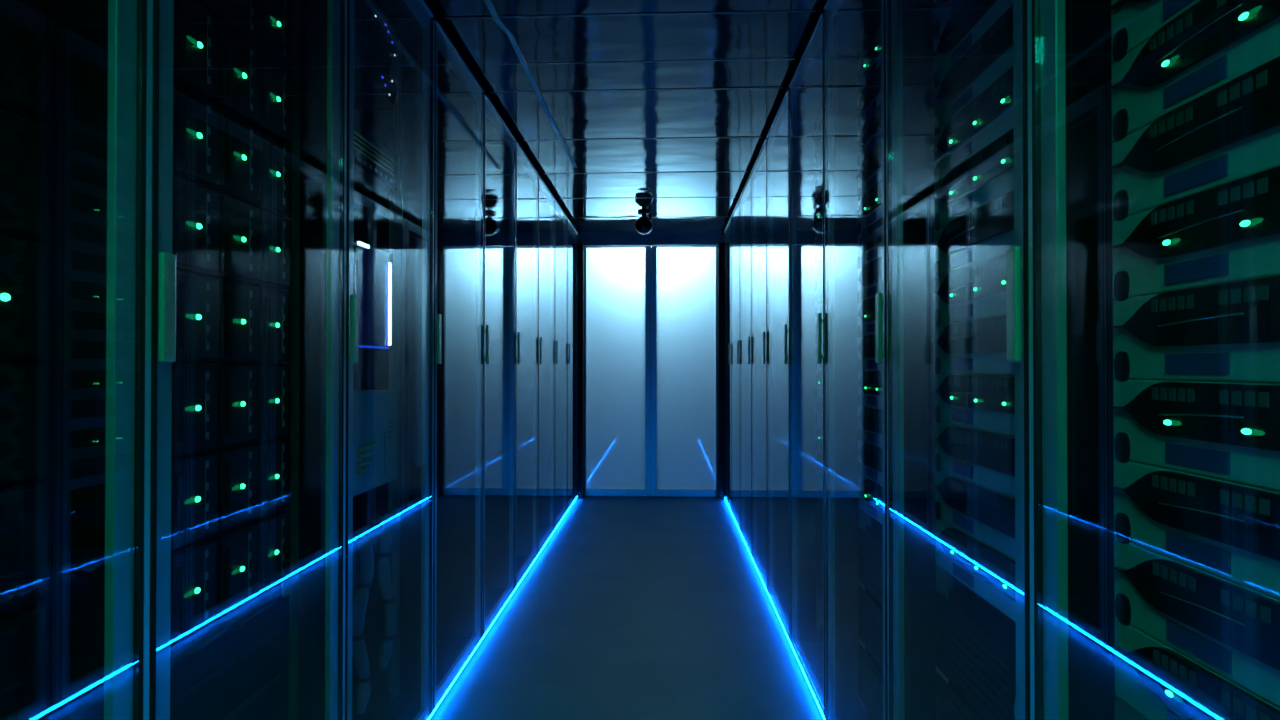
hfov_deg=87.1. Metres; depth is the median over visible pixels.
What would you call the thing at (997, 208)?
vent grille
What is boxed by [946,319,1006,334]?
vent grille
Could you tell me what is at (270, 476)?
light
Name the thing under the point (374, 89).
switch
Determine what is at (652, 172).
trim
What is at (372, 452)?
cable
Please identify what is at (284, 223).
vent grille
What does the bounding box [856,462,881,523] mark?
server
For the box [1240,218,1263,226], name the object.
light
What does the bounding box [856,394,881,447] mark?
server
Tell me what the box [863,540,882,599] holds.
vent grille
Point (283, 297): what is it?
vent grille
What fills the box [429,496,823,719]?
floor
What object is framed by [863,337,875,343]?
vent grille
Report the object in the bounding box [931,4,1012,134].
server
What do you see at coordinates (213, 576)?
server
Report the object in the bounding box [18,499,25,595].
vent grille
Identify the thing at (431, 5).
trim
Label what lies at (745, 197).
rack
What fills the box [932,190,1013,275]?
server
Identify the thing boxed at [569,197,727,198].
trim
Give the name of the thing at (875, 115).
vent grille
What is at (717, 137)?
trim
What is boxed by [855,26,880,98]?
server
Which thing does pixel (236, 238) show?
light
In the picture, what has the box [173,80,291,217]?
server
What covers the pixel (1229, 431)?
server
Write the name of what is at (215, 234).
server
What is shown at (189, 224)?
light
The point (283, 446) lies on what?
vent grille
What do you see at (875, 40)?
vent grille
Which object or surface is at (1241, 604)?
vent grille
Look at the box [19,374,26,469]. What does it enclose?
vent grille
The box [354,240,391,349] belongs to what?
monitor
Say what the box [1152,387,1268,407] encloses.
vent grille
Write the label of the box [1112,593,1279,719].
server
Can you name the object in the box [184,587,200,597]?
light
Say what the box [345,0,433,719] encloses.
rack
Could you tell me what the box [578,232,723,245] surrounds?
trim
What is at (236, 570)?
light
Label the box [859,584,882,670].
unit
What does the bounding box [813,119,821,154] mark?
server
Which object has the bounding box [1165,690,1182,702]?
light
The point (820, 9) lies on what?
trim
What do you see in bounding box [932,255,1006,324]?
server
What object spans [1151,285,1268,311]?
vent grille
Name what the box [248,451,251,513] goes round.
vent grille
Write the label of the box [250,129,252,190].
vent grille
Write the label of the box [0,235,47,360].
server
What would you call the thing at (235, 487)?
light
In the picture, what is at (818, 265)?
server
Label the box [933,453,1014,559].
server
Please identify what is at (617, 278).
door
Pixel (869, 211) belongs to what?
server
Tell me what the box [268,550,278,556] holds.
light
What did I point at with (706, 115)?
ceiling
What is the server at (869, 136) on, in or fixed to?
in the rack at (850, 26)
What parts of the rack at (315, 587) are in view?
door handle, mounting rail, divider post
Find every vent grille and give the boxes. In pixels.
[17,624,24,719]
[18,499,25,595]
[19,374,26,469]
[20,249,27,343]
[21,124,27,219]
[22,0,28,96]
[204,549,208,618]
[205,372,208,439]
[205,460,208,528]
[206,193,209,261]
[206,282,209,349]
[207,15,210,84]
[207,104,210,172]
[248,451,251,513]
[248,532,250,594]
[249,209,252,270]
[249,290,251,351]
[249,371,251,432]
[250,7,253,30]
[250,48,253,110]
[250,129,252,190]
[281,519,283,576]
[282,296,284,352]
[282,370,284,426]
[282,445,284,501]
[283,74,285,130]
[283,148,285,204]
[283,222,285,278]
[284,0,285,56]
[387,420,395,438]
[862,30,879,60]
[862,68,879,95]
[862,106,879,130]
[863,145,879,165]
[863,183,879,201]
[863,221,879,236]
[863,260,879,272]
[863,300,874,307]
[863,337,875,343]
[863,374,879,379]
[863,409,880,418]
[863,445,880,456]
[863,480,880,495]
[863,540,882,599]
[864,599,882,664]
[864,659,882,719]
[945,0,972,32]
[946,15,1005,82]
[946,76,1005,132]
[946,136,1006,183]
[946,197,1006,233]
[946,259,1005,283]
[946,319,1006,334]
[946,612,1012,719]
[946,697,966,719]
[947,378,1007,388]
[947,428,1007,449]
[947,479,1007,511]
[947,529,1007,572]
[1150,0,1230,51]
[1150,70,1266,138]
[1151,177,1267,224]
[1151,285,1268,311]
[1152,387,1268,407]
[1152,474,1269,515]
[1153,562,1270,623]
[1153,649,1271,719]
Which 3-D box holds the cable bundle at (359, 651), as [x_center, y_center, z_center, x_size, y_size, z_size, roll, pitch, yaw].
[-0.780,0.748,1.889,0.061,0.476,0.053,0,0,-22]
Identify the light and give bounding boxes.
[0,293,10,300]
[184,496,200,503]
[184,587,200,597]
[185,314,201,319]
[185,405,200,410]
[186,128,202,138]
[186,221,201,228]
[187,35,202,47]
[232,401,245,406]
[232,484,244,490]
[232,566,244,574]
[233,235,245,241]
[233,319,245,323]
[234,68,246,78]
[234,151,246,159]
[268,474,278,479]
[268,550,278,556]
[269,246,279,251]
[269,323,279,327]
[269,398,279,402]
[270,16,280,26]
[270,92,280,101]
[270,169,280,176]
[425,496,577,719]
[724,497,824,719]
[1161,55,1178,66]
[1162,238,1180,244]
[1163,420,1181,425]
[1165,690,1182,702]
[1238,5,1261,20]
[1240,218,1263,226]
[1241,428,1264,435]
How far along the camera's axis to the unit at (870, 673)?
1.97 m
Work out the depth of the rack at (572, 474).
5.44 m
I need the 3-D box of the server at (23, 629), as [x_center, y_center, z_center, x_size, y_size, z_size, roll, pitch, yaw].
[-1.063,0.408,0.685,0.518,0.160,0.491,0,0,2]
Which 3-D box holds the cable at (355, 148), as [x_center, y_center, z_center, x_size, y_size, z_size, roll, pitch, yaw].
[-0.772,-0.574,1.902,0.010,0.006,0.376,0,0,2]
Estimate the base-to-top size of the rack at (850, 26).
2.273 m
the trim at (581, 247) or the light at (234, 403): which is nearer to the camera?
the light at (234, 403)
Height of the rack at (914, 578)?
2.273 m
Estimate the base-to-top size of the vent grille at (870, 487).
0.015 m
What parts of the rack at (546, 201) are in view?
door handle, divider post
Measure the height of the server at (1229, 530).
0.142 m
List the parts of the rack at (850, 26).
divider post, mounting rail, door handle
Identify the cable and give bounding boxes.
[354,131,393,162]
[354,136,393,166]
[354,141,393,171]
[354,146,393,175]
[357,443,377,450]
[357,451,375,458]
[357,459,372,465]
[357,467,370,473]
[393,76,397,152]
[397,52,400,166]
[399,113,402,222]
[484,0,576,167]
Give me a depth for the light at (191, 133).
1.20 m
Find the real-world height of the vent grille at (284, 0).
0.124 m
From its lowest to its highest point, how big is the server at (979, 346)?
0.142 m
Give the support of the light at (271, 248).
attached to the server at (215, 234)
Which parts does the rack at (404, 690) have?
door handle, mounting rail, divider post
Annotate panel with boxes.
[170,595,288,719]
[936,590,1015,719]
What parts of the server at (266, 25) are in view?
ejector lever, ejector lever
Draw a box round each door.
[585,246,650,495]
[651,245,716,496]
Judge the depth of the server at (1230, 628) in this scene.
0.75 m
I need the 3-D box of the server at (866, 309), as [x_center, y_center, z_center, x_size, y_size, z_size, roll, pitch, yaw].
[0.897,-0.146,1.855,0.472,0.142,0.490,0,0,2]
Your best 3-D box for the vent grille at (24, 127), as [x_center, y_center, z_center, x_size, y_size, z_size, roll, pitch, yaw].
[-0.805,-0.245,0.880,0.001,0.124,0.009,0,0,2]
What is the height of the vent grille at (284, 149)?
0.124 m
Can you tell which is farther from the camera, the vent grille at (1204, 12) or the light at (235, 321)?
the light at (235, 321)
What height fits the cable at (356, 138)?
0.006 m
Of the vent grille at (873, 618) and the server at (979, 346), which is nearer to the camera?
the server at (979, 346)
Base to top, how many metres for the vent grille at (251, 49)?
0.124 m
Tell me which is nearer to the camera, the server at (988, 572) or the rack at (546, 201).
the server at (988, 572)
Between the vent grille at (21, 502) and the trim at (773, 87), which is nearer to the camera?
the vent grille at (21, 502)
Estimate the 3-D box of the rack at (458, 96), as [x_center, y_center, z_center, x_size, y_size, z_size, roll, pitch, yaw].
[-1.008,0.029,2.493,0.735,2.273,0.605,0,0,2]
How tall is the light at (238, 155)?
0.010 m
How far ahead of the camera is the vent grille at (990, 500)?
1.28 m
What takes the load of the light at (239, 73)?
attached to the server at (210, 59)
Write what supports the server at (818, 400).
in the rack at (806, 91)
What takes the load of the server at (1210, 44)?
in the rack at (1069, 44)
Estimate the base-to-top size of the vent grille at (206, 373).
0.124 m
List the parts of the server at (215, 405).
ejector lever, ejector lever, ejector lever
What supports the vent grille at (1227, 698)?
attached to the server at (1157, 680)
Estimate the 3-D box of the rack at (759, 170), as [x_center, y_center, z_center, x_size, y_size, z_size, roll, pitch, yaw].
[0.991,0.037,3.619,0.735,2.273,0.605,0,0,2]
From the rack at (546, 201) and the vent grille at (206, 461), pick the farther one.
the rack at (546, 201)
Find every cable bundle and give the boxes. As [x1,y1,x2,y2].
[352,539,373,713]
[377,513,397,669]
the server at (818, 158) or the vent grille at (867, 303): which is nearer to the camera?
the vent grille at (867, 303)
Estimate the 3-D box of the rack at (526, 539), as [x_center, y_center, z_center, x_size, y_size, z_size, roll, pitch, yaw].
[-0.963,0.038,3.692,0.735,2.273,0.605,0,0,2]
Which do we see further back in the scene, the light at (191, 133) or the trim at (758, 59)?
the trim at (758, 59)
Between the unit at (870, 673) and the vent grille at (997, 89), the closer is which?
the vent grille at (997, 89)
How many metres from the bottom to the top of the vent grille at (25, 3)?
0.124 m
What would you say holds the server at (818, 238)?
in the rack at (806, 91)
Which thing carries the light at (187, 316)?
attached to the server at (218, 319)
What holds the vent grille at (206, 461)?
attached to the server at (214, 491)
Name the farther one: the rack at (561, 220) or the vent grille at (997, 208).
the rack at (561, 220)
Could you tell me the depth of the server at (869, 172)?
1.97 m
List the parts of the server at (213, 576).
ejector lever, ejector lever, ejector lever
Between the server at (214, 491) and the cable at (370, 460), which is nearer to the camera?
the server at (214, 491)
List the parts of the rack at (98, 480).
door, divider post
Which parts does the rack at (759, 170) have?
divider post, door, door handle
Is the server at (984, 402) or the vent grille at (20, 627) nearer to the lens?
the vent grille at (20, 627)
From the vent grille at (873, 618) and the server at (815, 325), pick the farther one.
the server at (815, 325)
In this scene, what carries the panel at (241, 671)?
attached to the rack at (315, 587)
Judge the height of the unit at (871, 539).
0.170 m
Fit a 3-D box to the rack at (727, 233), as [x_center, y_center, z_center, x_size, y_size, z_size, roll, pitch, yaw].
[1.057,0.051,5.418,0.735,2.273,0.605,0,0,2]
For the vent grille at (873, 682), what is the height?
0.122 m
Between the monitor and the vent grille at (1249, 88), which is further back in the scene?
the monitor
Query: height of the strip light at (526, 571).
0.012 m
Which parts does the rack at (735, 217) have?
door handle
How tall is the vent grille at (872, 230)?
0.015 m
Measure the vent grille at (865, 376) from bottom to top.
0.015 m
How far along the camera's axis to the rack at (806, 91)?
2.71 m
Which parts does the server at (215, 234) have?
ejector lever, ejector lever, ejector lever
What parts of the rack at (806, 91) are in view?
divider post, mounting rail, door handle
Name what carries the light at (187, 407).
attached to the server at (215, 405)
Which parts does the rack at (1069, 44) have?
divider post, door, mounting rail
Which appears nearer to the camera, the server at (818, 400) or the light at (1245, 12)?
the light at (1245, 12)
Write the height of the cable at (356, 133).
0.006 m
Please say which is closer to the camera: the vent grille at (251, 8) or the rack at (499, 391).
the vent grille at (251, 8)
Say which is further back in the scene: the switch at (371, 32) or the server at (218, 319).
the switch at (371, 32)
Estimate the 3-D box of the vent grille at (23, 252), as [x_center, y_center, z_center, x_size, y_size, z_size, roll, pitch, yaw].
[-0.805,-0.083,0.879,0.001,0.124,0.009,0,0,2]
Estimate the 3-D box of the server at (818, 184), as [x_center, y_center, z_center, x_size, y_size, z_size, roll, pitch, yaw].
[0.920,-0.674,2.459,0.470,0.142,0.490,0,0,2]
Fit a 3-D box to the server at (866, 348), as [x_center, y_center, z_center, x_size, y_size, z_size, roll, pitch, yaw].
[0.898,-0.040,1.854,0.470,0.142,0.490,0,0,2]
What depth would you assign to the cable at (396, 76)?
2.09 m
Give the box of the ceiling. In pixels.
[433,0,819,231]
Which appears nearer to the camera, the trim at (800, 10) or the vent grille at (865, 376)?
the vent grille at (865, 376)
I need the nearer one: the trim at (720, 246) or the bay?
the bay
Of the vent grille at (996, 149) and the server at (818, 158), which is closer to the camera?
the vent grille at (996, 149)
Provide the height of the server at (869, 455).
0.142 m
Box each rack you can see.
[0,0,152,719]
[149,0,346,719]
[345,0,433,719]
[433,21,483,710]
[483,94,515,635]
[515,142,538,587]
[538,176,554,553]
[555,200,567,526]
[567,219,577,509]
[724,218,730,509]
[731,199,739,529]
[739,173,751,555]
[751,139,766,589]
[766,90,789,640]
[789,13,824,717]
[824,0,887,719]
[886,0,1029,719]
[1027,0,1148,719]
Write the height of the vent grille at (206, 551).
0.124 m
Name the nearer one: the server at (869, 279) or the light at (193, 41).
the light at (193, 41)
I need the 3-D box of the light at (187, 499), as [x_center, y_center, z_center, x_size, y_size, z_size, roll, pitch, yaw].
[-0.791,0.249,1.189,0.007,0.010,0.042,0,0,2]
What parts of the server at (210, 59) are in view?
ejector lever, ejector lever, ejector lever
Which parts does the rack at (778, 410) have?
glass pane, divider post, door handle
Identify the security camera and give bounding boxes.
[635,211,652,234]
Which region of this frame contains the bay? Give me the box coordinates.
[354,124,396,191]
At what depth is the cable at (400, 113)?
2.13 m
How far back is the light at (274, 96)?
1.45 m
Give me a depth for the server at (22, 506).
0.88 m
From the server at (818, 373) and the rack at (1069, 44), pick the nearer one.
the rack at (1069, 44)
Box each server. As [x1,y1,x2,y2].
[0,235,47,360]
[0,482,46,614]
[0,601,45,719]
[170,508,289,645]
[171,363,290,455]
[171,436,290,550]
[172,175,290,289]
[173,0,291,146]
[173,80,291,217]
[175,270,290,361]
[193,0,291,74]
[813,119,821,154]
[813,147,821,180]
[813,174,821,207]
[813,201,821,234]
[813,254,821,288]
[813,281,821,313]
[813,334,821,369]
[813,387,821,424]
[814,227,821,261]
[814,307,816,333]
[814,414,822,452]
[814,441,822,480]
[815,361,821,396]
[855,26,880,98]
[855,64,880,129]
[855,103,880,165]
[855,141,881,198]
[855,179,881,232]
[856,218,881,266]
[856,256,881,301]
[856,291,874,335]
[856,325,881,370]
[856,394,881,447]
[856,428,881,485]
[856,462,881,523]
[857,359,881,408]
[931,0,1012,87]
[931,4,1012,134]
[932,66,1013,182]
[932,128,1013,229]
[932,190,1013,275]
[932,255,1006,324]
[932,309,1014,374]
[932,357,1014,436]
[933,405,1014,497]
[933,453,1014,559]
[933,501,1015,621]
[1109,0,1199,62]
[1110,0,1279,140]
[1110,56,1279,219]
[1110,166,1279,298]
[1111,271,1279,382]
[1111,351,1279,490]
[1112,432,1279,598]
[1112,513,1279,706]
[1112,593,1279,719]
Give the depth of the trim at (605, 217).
5.27 m
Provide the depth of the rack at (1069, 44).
0.91 m
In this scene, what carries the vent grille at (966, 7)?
attached to the server at (972, 19)
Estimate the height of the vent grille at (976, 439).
0.015 m
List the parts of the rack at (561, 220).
door handle, glass pane, divider post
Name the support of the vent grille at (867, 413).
attached to the server at (869, 418)
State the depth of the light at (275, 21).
1.45 m
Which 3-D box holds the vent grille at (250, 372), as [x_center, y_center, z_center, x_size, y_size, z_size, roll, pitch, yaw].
[-0.787,0.084,1.359,0.001,0.124,0.009,0,0,2]
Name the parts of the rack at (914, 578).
divider post, mounting rail, door handle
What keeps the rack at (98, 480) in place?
on the floor
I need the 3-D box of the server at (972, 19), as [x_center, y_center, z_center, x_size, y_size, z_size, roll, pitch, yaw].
[0.875,-0.683,1.260,0.470,0.142,0.490,0,0,2]
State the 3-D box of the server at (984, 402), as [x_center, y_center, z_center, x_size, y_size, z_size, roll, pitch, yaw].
[0.874,0.063,1.254,0.472,0.142,0.490,0,0,2]
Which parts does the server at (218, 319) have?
ejector lever, ejector lever, ejector lever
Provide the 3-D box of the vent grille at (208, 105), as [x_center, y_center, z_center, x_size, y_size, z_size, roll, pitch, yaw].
[-0.791,-0.406,1.235,0.001,0.124,0.009,0,0,2]
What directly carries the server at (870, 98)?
in the rack at (850, 26)
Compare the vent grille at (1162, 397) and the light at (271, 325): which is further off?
the light at (271, 325)
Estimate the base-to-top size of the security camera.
0.168 m
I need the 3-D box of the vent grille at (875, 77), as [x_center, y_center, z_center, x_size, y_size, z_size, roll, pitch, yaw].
[0.665,-0.804,1.854,0.001,0.015,0.349,0,0,2]
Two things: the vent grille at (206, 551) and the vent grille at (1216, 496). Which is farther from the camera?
the vent grille at (206, 551)
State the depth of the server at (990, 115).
1.29 m
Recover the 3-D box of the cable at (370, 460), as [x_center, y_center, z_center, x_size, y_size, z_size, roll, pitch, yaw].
[-0.771,0.288,1.893,0.014,0.010,0.083,0,0,2]
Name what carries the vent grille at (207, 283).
attached to the server at (218, 319)
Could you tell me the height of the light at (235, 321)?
0.010 m
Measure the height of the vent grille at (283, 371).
0.124 m
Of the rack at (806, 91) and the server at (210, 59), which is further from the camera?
the rack at (806, 91)
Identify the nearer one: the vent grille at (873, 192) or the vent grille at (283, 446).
the vent grille at (283, 446)
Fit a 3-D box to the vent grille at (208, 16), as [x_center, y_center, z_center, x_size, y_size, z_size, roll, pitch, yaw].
[-0.791,-0.569,1.236,0.001,0.124,0.009,0,0,2]
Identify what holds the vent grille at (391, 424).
attached to the control unit
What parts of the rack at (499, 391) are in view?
door handle, divider post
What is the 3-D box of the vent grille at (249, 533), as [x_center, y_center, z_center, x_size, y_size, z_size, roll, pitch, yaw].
[-0.787,0.410,1.357,0.001,0.124,0.009,0,0,2]
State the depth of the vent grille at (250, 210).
1.36 m
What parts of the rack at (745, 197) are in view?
door handle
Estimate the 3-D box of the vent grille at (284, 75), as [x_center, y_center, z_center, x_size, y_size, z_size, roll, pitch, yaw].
[-0.782,-0.567,1.482,0.001,0.124,0.009,0,0,2]
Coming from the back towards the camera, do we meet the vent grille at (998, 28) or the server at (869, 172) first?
the server at (869, 172)
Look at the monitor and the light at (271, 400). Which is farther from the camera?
the monitor
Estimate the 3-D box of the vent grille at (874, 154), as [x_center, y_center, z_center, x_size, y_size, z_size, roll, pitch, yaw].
[0.665,-0.591,1.853,0.001,0.015,0.349,0,0,2]
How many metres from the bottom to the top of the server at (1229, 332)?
0.142 m
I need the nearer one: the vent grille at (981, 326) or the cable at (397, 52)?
the vent grille at (981, 326)
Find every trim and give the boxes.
[424,0,580,235]
[444,10,815,18]
[491,87,782,92]
[496,59,794,64]
[522,137,761,140]
[558,172,707,173]
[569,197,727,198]
[576,243,584,498]
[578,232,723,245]
[605,217,648,217]
[717,242,724,499]
[722,0,826,234]
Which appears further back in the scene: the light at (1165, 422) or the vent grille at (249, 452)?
the vent grille at (249, 452)
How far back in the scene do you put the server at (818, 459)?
2.63 m
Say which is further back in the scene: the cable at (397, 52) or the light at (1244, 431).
the cable at (397, 52)
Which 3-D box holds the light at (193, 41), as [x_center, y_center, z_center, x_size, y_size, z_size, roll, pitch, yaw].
[-0.791,-0.566,1.195,0.007,0.010,0.042,0,0,2]
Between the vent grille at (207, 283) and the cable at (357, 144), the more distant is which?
the cable at (357, 144)
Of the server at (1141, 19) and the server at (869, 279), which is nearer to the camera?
the server at (1141, 19)
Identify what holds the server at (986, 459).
in the rack at (914, 578)
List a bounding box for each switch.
[354,0,397,62]
[354,40,396,109]
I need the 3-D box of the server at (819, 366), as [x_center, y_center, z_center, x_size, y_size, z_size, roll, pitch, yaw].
[0.920,-0.035,2.454,0.470,0.142,0.490,0,0,2]
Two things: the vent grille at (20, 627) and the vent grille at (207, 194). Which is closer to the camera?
the vent grille at (20, 627)
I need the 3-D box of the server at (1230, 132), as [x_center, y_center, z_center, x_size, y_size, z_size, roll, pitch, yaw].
[0.853,-0.261,0.657,0.470,0.142,0.490,0,0,2]
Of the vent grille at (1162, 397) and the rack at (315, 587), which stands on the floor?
the rack at (315, 587)
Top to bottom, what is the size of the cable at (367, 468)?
0.010 m
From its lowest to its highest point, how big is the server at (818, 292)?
0.142 m
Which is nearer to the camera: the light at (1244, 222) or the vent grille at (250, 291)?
the light at (1244, 222)
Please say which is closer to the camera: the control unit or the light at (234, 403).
the light at (234, 403)
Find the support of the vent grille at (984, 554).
attached to the server at (988, 572)
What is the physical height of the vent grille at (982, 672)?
0.122 m
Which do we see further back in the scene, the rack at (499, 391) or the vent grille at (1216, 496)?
the rack at (499, 391)
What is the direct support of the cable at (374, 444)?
attached to the control unit
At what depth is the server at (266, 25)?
1.40 m
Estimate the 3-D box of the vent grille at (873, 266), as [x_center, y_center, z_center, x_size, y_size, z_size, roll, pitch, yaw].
[0.665,-0.271,1.850,0.001,0.015,0.349,0,0,2]
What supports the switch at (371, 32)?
in the rack at (404, 690)
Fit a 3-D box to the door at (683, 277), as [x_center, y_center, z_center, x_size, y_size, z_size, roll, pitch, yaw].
[0.384,0.095,5.872,0.575,2.184,0.045,0,0,2]
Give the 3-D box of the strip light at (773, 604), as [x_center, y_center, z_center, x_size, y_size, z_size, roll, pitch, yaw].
[0.652,1.153,3.565,0.028,0.012,4.390,0,0,2]
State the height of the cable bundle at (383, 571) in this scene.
0.475 m
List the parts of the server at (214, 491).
ejector lever, ejector lever, ejector lever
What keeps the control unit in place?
in the rack at (404, 690)
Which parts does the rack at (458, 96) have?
door handle, divider post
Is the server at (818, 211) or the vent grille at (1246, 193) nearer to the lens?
the vent grille at (1246, 193)
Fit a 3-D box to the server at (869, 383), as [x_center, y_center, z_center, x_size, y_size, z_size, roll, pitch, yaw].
[0.897,0.067,1.853,0.472,0.142,0.490,0,0,2]
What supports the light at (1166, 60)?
attached to the server at (1210, 44)
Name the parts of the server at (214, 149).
ejector lever, ejector lever, ejector lever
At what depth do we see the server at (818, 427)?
2.62 m
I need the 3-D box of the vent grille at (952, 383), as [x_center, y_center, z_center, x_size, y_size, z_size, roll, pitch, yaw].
[0.642,0.044,1.248,0.001,0.015,0.349,0,0,2]
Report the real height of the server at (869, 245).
0.142 m
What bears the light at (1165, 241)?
attached to the server at (1229, 232)
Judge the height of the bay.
0.110 m
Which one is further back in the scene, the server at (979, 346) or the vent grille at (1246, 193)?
the server at (979, 346)
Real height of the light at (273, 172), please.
0.010 m
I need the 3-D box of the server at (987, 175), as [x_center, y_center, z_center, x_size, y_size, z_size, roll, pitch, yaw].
[0.874,-0.363,1.257,0.472,0.142,0.490,0,0,2]
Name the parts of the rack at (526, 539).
door handle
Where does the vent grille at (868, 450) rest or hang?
attached to the server at (869, 455)
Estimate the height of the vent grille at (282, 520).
0.124 m
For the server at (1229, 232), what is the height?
0.142 m
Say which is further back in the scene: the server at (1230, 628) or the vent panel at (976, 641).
the vent panel at (976, 641)
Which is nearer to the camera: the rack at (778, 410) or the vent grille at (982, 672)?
the vent grille at (982, 672)
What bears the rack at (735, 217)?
on the floor
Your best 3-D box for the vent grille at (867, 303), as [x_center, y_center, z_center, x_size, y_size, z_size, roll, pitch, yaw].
[0.665,-0.165,1.849,0.001,0.015,0.349,0,0,2]
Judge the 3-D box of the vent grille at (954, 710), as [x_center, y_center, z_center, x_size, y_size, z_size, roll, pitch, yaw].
[0.651,0.779,1.302,0.004,0.122,0.270,0,0,2]
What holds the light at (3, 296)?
attached to the server at (23, 263)
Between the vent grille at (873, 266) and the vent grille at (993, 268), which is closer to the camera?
the vent grille at (993, 268)
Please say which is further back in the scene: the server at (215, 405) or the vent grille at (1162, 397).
the server at (215, 405)
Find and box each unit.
[353,390,396,496]
[858,526,882,605]
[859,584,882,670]
[859,642,882,719]

